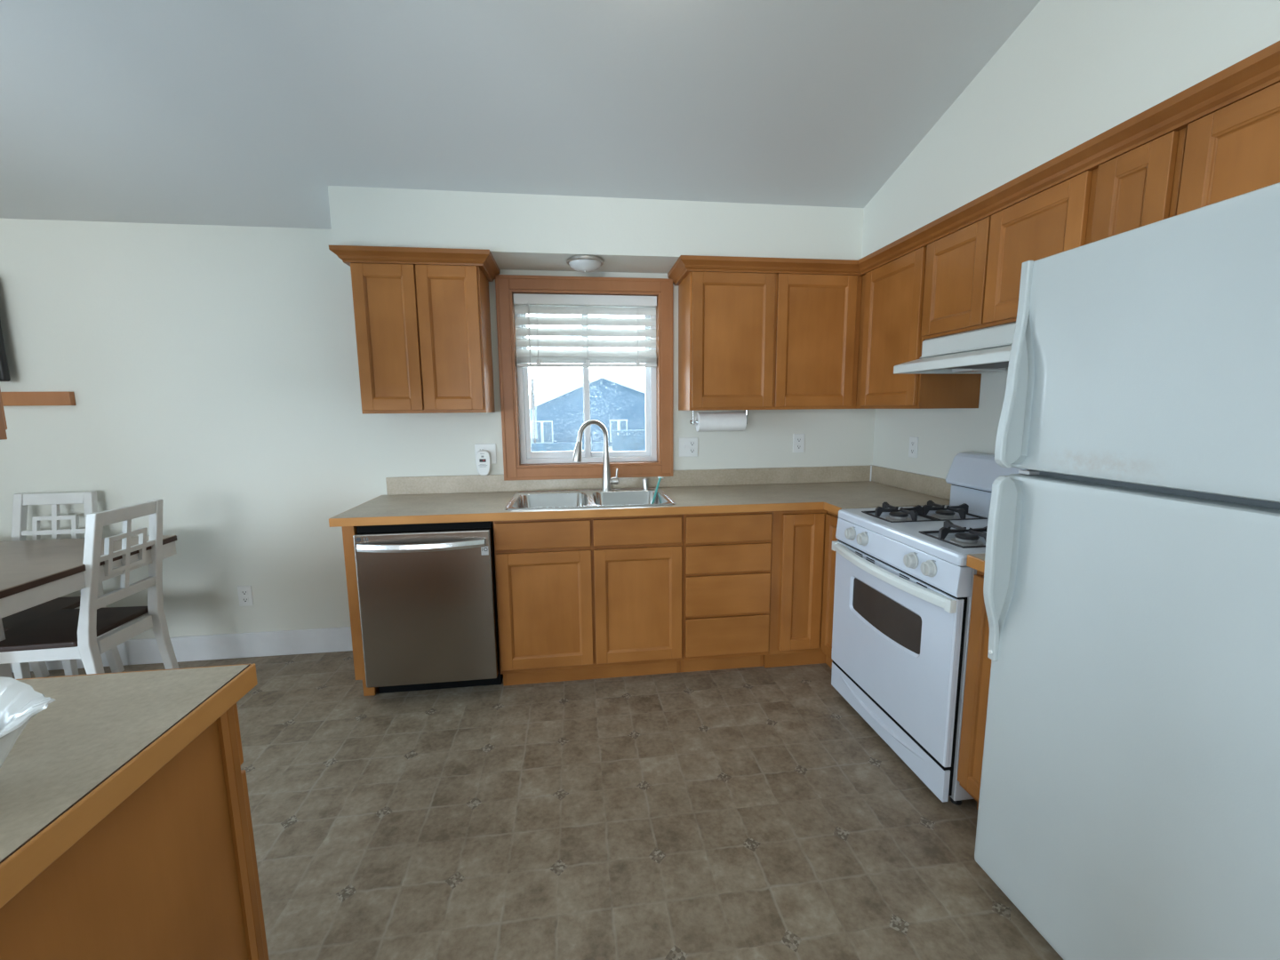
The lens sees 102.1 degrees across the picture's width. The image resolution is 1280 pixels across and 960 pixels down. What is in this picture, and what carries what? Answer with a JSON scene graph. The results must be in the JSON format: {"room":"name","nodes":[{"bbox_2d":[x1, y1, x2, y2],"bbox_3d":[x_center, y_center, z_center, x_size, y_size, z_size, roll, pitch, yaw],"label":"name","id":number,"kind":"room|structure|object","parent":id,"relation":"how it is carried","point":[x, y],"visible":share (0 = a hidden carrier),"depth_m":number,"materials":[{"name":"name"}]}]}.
{"room":"kitchen","nodes":[
{"label":"kitchen","id":0,"kind":"room"},
{"bbox_2d":[0,218,875,639],"bbox_3d":[-1.382,-0.310,2.961,6.030,2.600,0.140,-2,8,-7],"label":"wall","id":1,"kind":"structure","parent":0,"point":[212,372],"depth_m":2.77,"materials":[{"name":"paint"}]},
{"bbox_2d":[0,320,10,381],"bbox_3d":[-3.570,-0.736,2.503,0.858,0.512,0.081,-2,8,-7],"label":"television","id":2,"kind":"object","parent":1,"relation":"attached to","point":[4,373],"visible":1,"depth_m":2.55,"materials":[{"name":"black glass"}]},
{"bbox_2d":[0,391,76,406],"bbox_3d":[-3.347,-0.407,2.604,0.868,0.070,0.029,-2,8,-7],"label":"board","id":3,"kind":"object","parent":1,"relation":"attached to","point":[59,397],"visible":1,"depth_m":2.63,"materials":[{"name":"brown wood"}]},
{"bbox_2d":[9,626,352,672],"bbox_3d":[-2.819,0.955,2.868,2.808,0.145,0.014,-2,8,-7],"label":"baseboard","id":4,"kind":"structure","parent":1,"relation":"attached to","point":[133,652],"depth_m":2.93,"materials":[{"name":"white paint"}]},
{"bbox_2d":[237,585,253,606],"bbox_3d":[-2.219,0.652,2.908,0.072,0.116,0.008,-2,8,-7],"label":"wall outlet","id":5,"kind":"object","parent":1,"relation":"attached to","point":[244,592],"visible":1,"depth_m":2.91,"materials":[{"name":"white plastic"}]},
{"bbox_2d":[240,590,247,594],"bbox_3d":[-2.219,0.631,2.902,0.034,0.028,0.002,-2,8,-7],"label":"socket","id":6,"kind":"object","parent":5,"relation":"attached to","point":[243,592],"depth_m":2.90,"materials":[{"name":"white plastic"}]},
{"bbox_2d":[241,597,248,602],"bbox_3d":[-2.219,0.673,2.908,0.034,0.028,0.002,-2,8,-7],"label":"socket","id":7,"kind":"object","parent":5,"relation":"attached to","point":[244,599],"depth_m":2.91,"materials":[{"name":"white plastic"}]},
{"bbox_2d":[328,245,499,413],"bbox_3d":[-1.105,-0.740,2.680,0.726,0.778,0.367,-2,8,-7],"label":"upper cabinet","id":8,"kind":"object","parent":1,"relation":"attached to","point":[422,316],"visible":1,"depth_m":2.55,"materials":[{"name":"brown wood"}]},
{"bbox_2d":[474,443,496,463],"bbox_3d":[-0.885,-0.149,2.969,0.118,0.116,0.015,-2,8,-7],"label":"wall outlet","id":9,"kind":"object","parent":1,"relation":"attached to","point":[491,447],"visible":0.62,"depth_m":2.97,"materials":[{"name":"white plastic"}]},
{"bbox_2d":[475,449,491,475],"bbox_3d":[-0.895,-0.097,2.958,0.084,0.147,0.036,-2,8,-7],"label":"detector","id":10,"kind":"object","parent":9,"relation":"attached to","point":[483,457],"visible":1,"depth_m":2.94,"materials":[{"name":"white plastic"}]},
{"bbox_2d":[495,274,673,480],"bbox_3d":[-0.307,-0.583,3.042,0.993,1.138,0.154,-2,8,-7],"label":"window","id":11,"kind":"structure","parent":1,"relation":"in","point":[520,462],"depth_m":3.01,"materials":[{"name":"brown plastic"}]},
{"bbox_2d":[512,293,656,409],"bbox_3d":[-0.304,-0.736,3.000,0.812,0.643,0.056,-2,8,-7],"label":"window blind","id":12,"kind":"object","parent":11,"relation":"attached to","point":[530,303],"visible":1,"depth_m":2.98,"materials":[{"name":"white plastic"}]},
{"bbox_2d":[385,464,870,495],"bbox_3d":[0.018,-0.004,3.105,2.915,0.100,0.019,-2,8,-7],"label":"backsplash","id":13,"kind":"structure","parent":1,"relation":"attached to","point":[400,485],"depth_m":3.10,"materials":[{"name":"laminate"}]},
{"bbox_2d":[679,437,697,456],"bbox_3d":[0.293,-0.198,3.116,0.118,0.116,0.015,-2,8,-7],"label":"wall outlet","id":14,"kind":"object","parent":1,"relation":"attached to","point":[688,446],"visible":1,"depth_m":3.12,"materials":[{"name":"white plastic"}]},
{"bbox_2d":[689,440,695,446],"bbox_3d":[0.315,-0.220,3.118,0.034,0.028,0.002,-2,8,-7],"label":"socket","id":15,"kind":"object","parent":14,"relation":"attached to","point":[692,443],"depth_m":3.12,"materials":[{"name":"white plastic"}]},
{"bbox_2d":[689,448,695,453],"bbox_3d":[0.316,-0.177,3.123,0.034,0.028,0.002,-2,8,-7],"label":"socket","id":16,"kind":"object","parent":14,"relation":"attached to","point":[692,450],"depth_m":3.12,"materials":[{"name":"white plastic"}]},
{"bbox_2d":[678,271,862,410],"bbox_3d":[0.719,-0.792,2.934,0.954,0.778,0.323,-2,8,-7],"label":"upper cabinet","id":17,"kind":"object","parent":1,"relation":"attached to","point":[747,340],"visible":0.93,"depth_m":2.79,"materials":[{"name":"brown wood"}]},
{"bbox_2d":[689,409,747,431],"bbox_3d":[0.449,-0.338,2.953,0.332,0.120,0.108,-2,8,-7],"label":"paper towel holder","id":18,"kind":"object","parent":17,"relation":"attached to","point":[704,421],"visible":0.99,"depth_m":2.91,"materials":[{"name":"white paper"}]},
{"bbox_2d":[667,40,1279,285],"bbox_3d":[0.836,-0.986,1.724,1.017,0.064,2.679,-2,8,-7],"label":"crown molding","id":19,"kind":"structure","parent":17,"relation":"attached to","point":[1260,70],"depth_m":1.62,"materials":[{"name":"brown wood"}]},
{"bbox_2d":[792,433,804,452],"bbox_3d":[0.984,-0.228,3.207,0.072,0.116,0.008,-2,8,-7],"label":"wall outlet","id":20,"kind":"object","parent":1,"relation":"attached to","point":[798,439],"visible":1,"depth_m":3.20,"materials":[{"name":"white plastic"}]},
{"bbox_2d":[796,437,801,441],"bbox_3d":[0.984,-0.249,3.201,0.034,0.028,0.002,-2,8,-7],"label":"socket","id":21,"kind":"object","parent":20,"relation":"attached to","point":[798,439],"depth_m":3.20,"materials":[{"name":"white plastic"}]},
{"bbox_2d":[796,444,801,448],"bbox_3d":[0.985,-0.206,3.207,0.034,0.028,0.002,-2,8,-7],"label":"socket","id":22,"kind":"object","parent":20,"relation":"attached to","point":[798,446],"depth_m":3.21,"materials":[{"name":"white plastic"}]},
{"bbox_2d":[0,0,1040,229],"bbox_3d":[-0.917,-1.378,-0.910,6.030,1.169,7.580,-2,8,-7],"label":"ceiling","id":23,"kind":"structure","parent":0,"point":[245,113],"depth_m":1.97,"materials":[{"name":"paint"}]},
{"bbox_2d":[0,389,7,439],"bbox_3d":[-1.456,-0.797,0.531,0.914,1.540,0.314,-2,8,-7],"label":"upper cabinet","id":24,"kind":"object","parent":23,"relation":"hanging from","point":[3,421],"visible":1,"depth_m":0.82,"materials":[{"name":"brown wood"}]},
{"bbox_2d":[11,650,1063,959],"bbox_3d":[-0.892,1.535,-0.498,5.990,0.120,7.560,-2,8,-7],"label":"floor","id":25,"kind":"structure","parent":0,"point":[754,812],"depth_m":1.73,"materials":[{"name":"tile"}]},
{"bbox_2d":[1,490,124,679],"bbox_3d":[-2.971,0.586,2.483,0.430,0.985,0.538,-2,8,-7],"label":"dining chair","id":26,"kind":"object","parent":25,"relation":"on","point":[89,500],"visible":0.41,"depth_m":2.65,"materials":[{"name":"white paint"}]},
{"bbox_2d":[0,535,176,678],"bbox_3d":[-2.984,0.746,2.060,1.490,0.782,0.980,-2,8,-7],"label":"dining table","id":27,"kind":"object","parent":25,"relation":"on","point":[33,573],"visible":0.7,"depth_m":2.10,"materials":[{"name":"brown wood"}]},
{"bbox_2d":[0,499,179,675],"bbox_3d":[-2.478,0.608,2.290,0.538,0.985,0.430,-2,8,-7],"label":"dining chair","id":28,"kind":"object","parent":25,"relation":"on","point":[68,636],"visible":0.89,"depth_m":2.24,"materials":[{"name":"white paint"}]},
{"bbox_2d":[0,703,269,959],"bbox_3d":[-1.319,0.883,0.635,1.222,0.870,0.663,-2,8,-7],"label":"base cabinet","id":29,"kind":"object","parent":25,"relation":"on","point":[171,872],"visible":0.61,"depth_m":0.81,"materials":[{"name":"brown wood"}]},
{"bbox_2d":[0,663,257,908],"bbox_3d":[-1.306,0.432,0.560,1.255,0.044,0.702,-2,8,-7],"label":"countertop","id":30,"kind":"structure","parent":29,"relation":"on","point":[103,736],"depth_m":0.74,"materials":[{"name":"laminate"}]},
{"bbox_2d":[0,676,55,767],"bbox_3d":[-0.855,0.343,0.598,0.240,0.113,0.240,3,9,24],"label":"plastic bag","id":31,"kind":"object","parent":30,"relation":"on","point":[20,702],"visible":1,"depth_m":0.68,"materials":[{"name":"plastic"}]},
{"bbox_2d":[341,526,378,695],"bbox_3d":[-1.362,0.596,2.704,0.052,0.874,0.606,-2,8,-7],"label":"end panel","id":32,"kind":"object","parent":25,"relation":"on","point":[348,532],"visible":0.32,"depth_m":2.40,"materials":[{"name":"brown wood"}]},
{"bbox_2d":[352,520,503,693],"bbox_3d":[-1.023,0.597,2.685,0.596,0.872,0.699,-2,8,-7],"label":"dishwasher","id":33,"kind":"object","parent":25,"relation":"on","point":[428,593],"visible":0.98,"depth_m":2.40,"materials":[{"name":"silver metal"}]},
{"bbox_2d":[493,514,683,685],"bbox_3d":[-0.272,0.568,2.833,0.912,0.874,0.624,-2,8,-7],"label":"base cabinet","id":34,"kind":"object","parent":25,"relation":"on","point":[589,597],"visible":0.94,"depth_m":2.53,"materials":[{"name":"brown wood"}]},
{"bbox_2d":[680,511,772,672],"bbox_3d":[0.407,0.550,2.920,0.456,0.874,0.624,-2,8,-7],"label":"base cabinet","id":35,"kind":"object","parent":25,"relation":"on","point":[727,556],"visible":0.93,"depth_m":2.61,"materials":[{"name":"brown wood"}]},
{"bbox_2d":[763,509,838,668],"bbox_3d":[1.090,0.544,2.918,0.895,0.874,0.800,-2,8,-7],"label":"base cabinet","id":36,"kind":"object","parent":25,"relation":"on","point":[803,570],"visible":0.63,"depth_m":2.65,"materials":[{"name":"brown wood"}]},
{"bbox_2d":[328,464,951,527],"bbox_3d":[0.060,0.069,2.717,2.971,0.138,0.811,-2,8,-7],"label":"countertop","id":37,"kind":"structure","parent":36,"relation":"on","point":[474,498],"depth_m":2.83,"materials":[{"name":"laminate"}]},
{"bbox_2d":[504,487,675,510],"bbox_3d":[-0.264,0.186,2.760,0.834,0.194,0.537,-2,8,-7],"label":"sink","id":38,"kind":"object","parent":37,"relation":"in","point":[623,497],"visible":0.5,"depth_m":2.91,"materials":[{"name":"silver metal"}]},
{"bbox_2d":[641,478,648,489],"bbox_3d":[0.032,0.023,2.997,0.042,0.066,0.042,-2,8,-7],"label":"air gap","id":39,"kind":"object","parent":38,"relation":"on","point":[645,481],"visible":1,"depth_m":2.98,"materials":[{"name":"silver metal"}]},
{"bbox_2d":[651,476,663,503],"bbox_3d":[0.069,0.122,2.882,0.051,0.263,0.239,3,9,23],"label":"dish brush","id":40,"kind":"object","parent":38,"relation":"in","point":[659,477],"visible":0.27,"depth_m":2.92,"materials":[{"name":"teal plastic"}]},
{"bbox_2d":[572,419,618,491],"bbox_3d":[-0.251,-0.134,2.905,0.281,0.407,0.074,-5,9,-29],"label":"kitchen faucet","id":41,"kind":"object","parent":37,"relation":"on","point":[607,482],"visible":1,"depth_m":2.93,"materials":[{"name":"silver metal"}]},
{"bbox_2d":[831,451,1023,805],"bbox_3d":[1.266,0.504,2.121,0.698,1.168,0.782,-2,8,-7],"label":"gas range","id":42,"kind":"object","parent":25,"relation":"on","point":[904,582],"visible":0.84,"depth_m":1.99,"materials":[{"name":"white metal"}]},
{"bbox_2d":[838,504,988,566],"bbox_3d":[1.291,0.197,2.082,0.638,0.038,0.782,-2,8,-7],"label":"cooktop","id":43,"kind":"object","parent":42,"relation":"in","point":[919,535],"depth_m":2.04,"materials":[{"name":"white metal"}]},
{"bbox_2d":[957,569,991,809],"bbox_3d":[1.389,0.716,1.653,0.619,0.874,0.214,-2,8,-7],"label":"base cabinet","id":44,"kind":"object","parent":25,"relation":"on","point":[978,665],"visible":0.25,"depth_m":1.66,"materials":[{"name":"brown wood"}]},
{"bbox_2d":[966,553,985,572],"bbox_3d":[1.379,0.213,1.583,0.649,0.138,0.216,-2,8,-7],"label":"countertop","id":45,"kind":"structure","parent":44,"relation":"on","point":[975,561],"depth_m":1.62,"materials":[{"name":"laminate"}]},
{"bbox_2d":[974,182,1279,959],"bbox_3d":[1.360,0.358,1.087,0.771,1.738,0.773,-2,8,-7],"label":"refrigerator","id":46,"kind":"object","parent":25,"relation":"on","point":[1129,809],"visible":1,"depth_m":1.05,"materials":[{"name":"white metal"}]},
{"bbox_2d":[328,185,863,273],"bbox_3d":[0.010,-1.294,2.770,2.985,0.271,0.330,-2,8,-7],"label":"soffit","id":47,"kind":"structure","parent":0,"point":[520,231],"depth_m":2.58,"materials":[{"name":"paint"}]},
{"bbox_2d":[566,254,603,272],"bbox_3d":[-0.284,-1.110,2.685,0.192,0.064,0.192,-2,8,-7],"label":"dome light","id":48,"kind":"object","parent":47,"relation":"attached to","point":[585,263],"visible":1,"depth_m":2.63,"materials":[{"name":"white glass"}]},
{"bbox_2d":[872,371,1007,479],"bbox_3d":[2.014,-0.264,-0.374,0.140,3.357,7.300,-2,8,-7],"label":"wall","id":49,"kind":"structure","parent":0,"point":[942,434],"depth_m":2.70,"materials":[{"name":"paint"}]},
{"bbox_2d":[870,464,951,500],"bbox_3d":[1.523,0.010,2.901,0.019,0.100,0.811,-2,8,-7],"label":"backsplash","id":50,"kind":"structure","parent":49,"relation":"attached to","point":[934,486],"depth_m":2.88,"materials":[{"name":"laminate"}]},
{"bbox_2d":[908,436,918,457],"bbox_3d":[1.526,-0.183,2.889,0.008,0.116,0.072,-2,8,-7],"label":"wall outlet","id":51,"kind":"object","parent":49,"relation":"attached to","point":[913,441],"visible":1,"depth_m":2.88,"materials":[{"name":"white plastic"}]},
{"bbox_2d":[856,246,981,408],"bbox_3d":[1.367,-0.774,2.759,0.323,0.778,0.839,-2,8,-7],"label":"upper cabinet","id":52,"kind":"object","parent":49,"relation":"attached to","point":[892,302],"visible":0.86,"depth_m":2.50,"materials":[{"name":"brown wood"}]},
{"bbox_2d":[920,168,1098,339],"bbox_3d":[1.469,-0.820,1.951,0.323,0.468,0.758,-2,8,-7],"label":"upper cabinet","id":53,"kind":"object","parent":49,"relation":"attached to","point":[973,272],"visible":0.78,"depth_m":1.90,"materials":[{"name":"brown wood"}]},
{"bbox_2d":[893,321,1015,373],"bbox_3d":[1.410,-0.510,1.985,0.443,0.150,0.752,-2,8,-7],"label":"range hood","id":54,"kind":"object","parent":53,"relation":"attached to","point":[985,350],"visible":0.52,"depth_m":2.05,"materials":[{"name":"white metal"}]},
{"bbox_2d":[1090,127,1187,242],"bbox_3d":[1.533,-0.601,1.494,0.323,0.778,0.212,-2,8,-7],"label":"upper cabinet","id":55,"kind":"object","parent":49,"relation":"attached to","point":[1138,188],"visible":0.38,"depth_m":1.43,"materials":[{"name":"brown wood"}]},
{"bbox_2d":[1176,81,1279,215],"bbox_3d":[1.600,-0.735,0.935,0.323,0.360,0.864,-2,8,-7],"label":"upper cabinet","id":56,"kind":"object","parent":49,"relation":"attached to","point":[1233,150],"visible":0.51,"depth_m":1.23,"materials":[{"name":"brown wood"}]},
{"bbox_2d":[861,0,1279,258],"bbox_3d":[1.561,-1.528,1.058,0.330,1.175,3.370,-2,8,-7],"label":"wall","id":57,"kind":"structure","parent":0,"point":[1071,72],"depth_m":1.64,"materials":[{"name":"paint"}]},
{"label":"outside","id":58,"kind":"structure","parent":0,"visible":0},
{"bbox_3d":[-4.328,-3.820,48.129,80.000,0.100,89.400,-2,8,-7],"label":"ground","id":59,"kind":"structure","parent":58,"visible":0},
{"bbox_2d":[531,378,535,443],"bbox_3d":[-4.601,-2.377,22.541,0.092,4.039,0.092,2,8,15],"label":"pole","id":60,"kind":"object","parent":59,"relation":"on","point":[532,380],"visible":0.62,"depth_m":22.42,"materials":[{"name":"white"}]},
{"bbox_2d":[528,394,547,405],"bbox_3d":[-13.772,-7.300,57.815,6.900,4.319,8.000,-2,8,-7],"label":"house","id":61,"kind":"structure","parent":59,"relation":"on","point":[538,398],"depth_m":56.99,"materials":[{"name":"white"}]},
{"bbox_2d":[530,441,603,451],"bbox_3d":[-5.144,-0.340,16.668,8.250,1.619,0.050,-2,8,-7],"label":"fence","id":62,"kind":"object","parent":59,"relation":"on","point":[598,446],"visible":0.02,"depth_m":16.88,"materials":[{"name":"blue"}]},
{"bbox_2d":[529,375,645,446],"bbox_3d":[-2.931,-5.767,43.084,13.800,5.109,11.950,-2,8,-7],"label":"house","id":63,"kind":"structure","parent":59,"relation":"on","point":[619,405],"depth_m":37.55,"materials":[{"name":"blue"}]},
{"bbox_2d":[611,430,645,451],"bbox_3d":[3.843,-0.769,17.786,9.620,1.999,0.130,-2,8,-7],"label":"fence","id":64,"kind":"object","parent":59,"relation":"on","point":[626,443],"visible":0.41,"depth_m":17.13,"materials":[{"name":"blue"}]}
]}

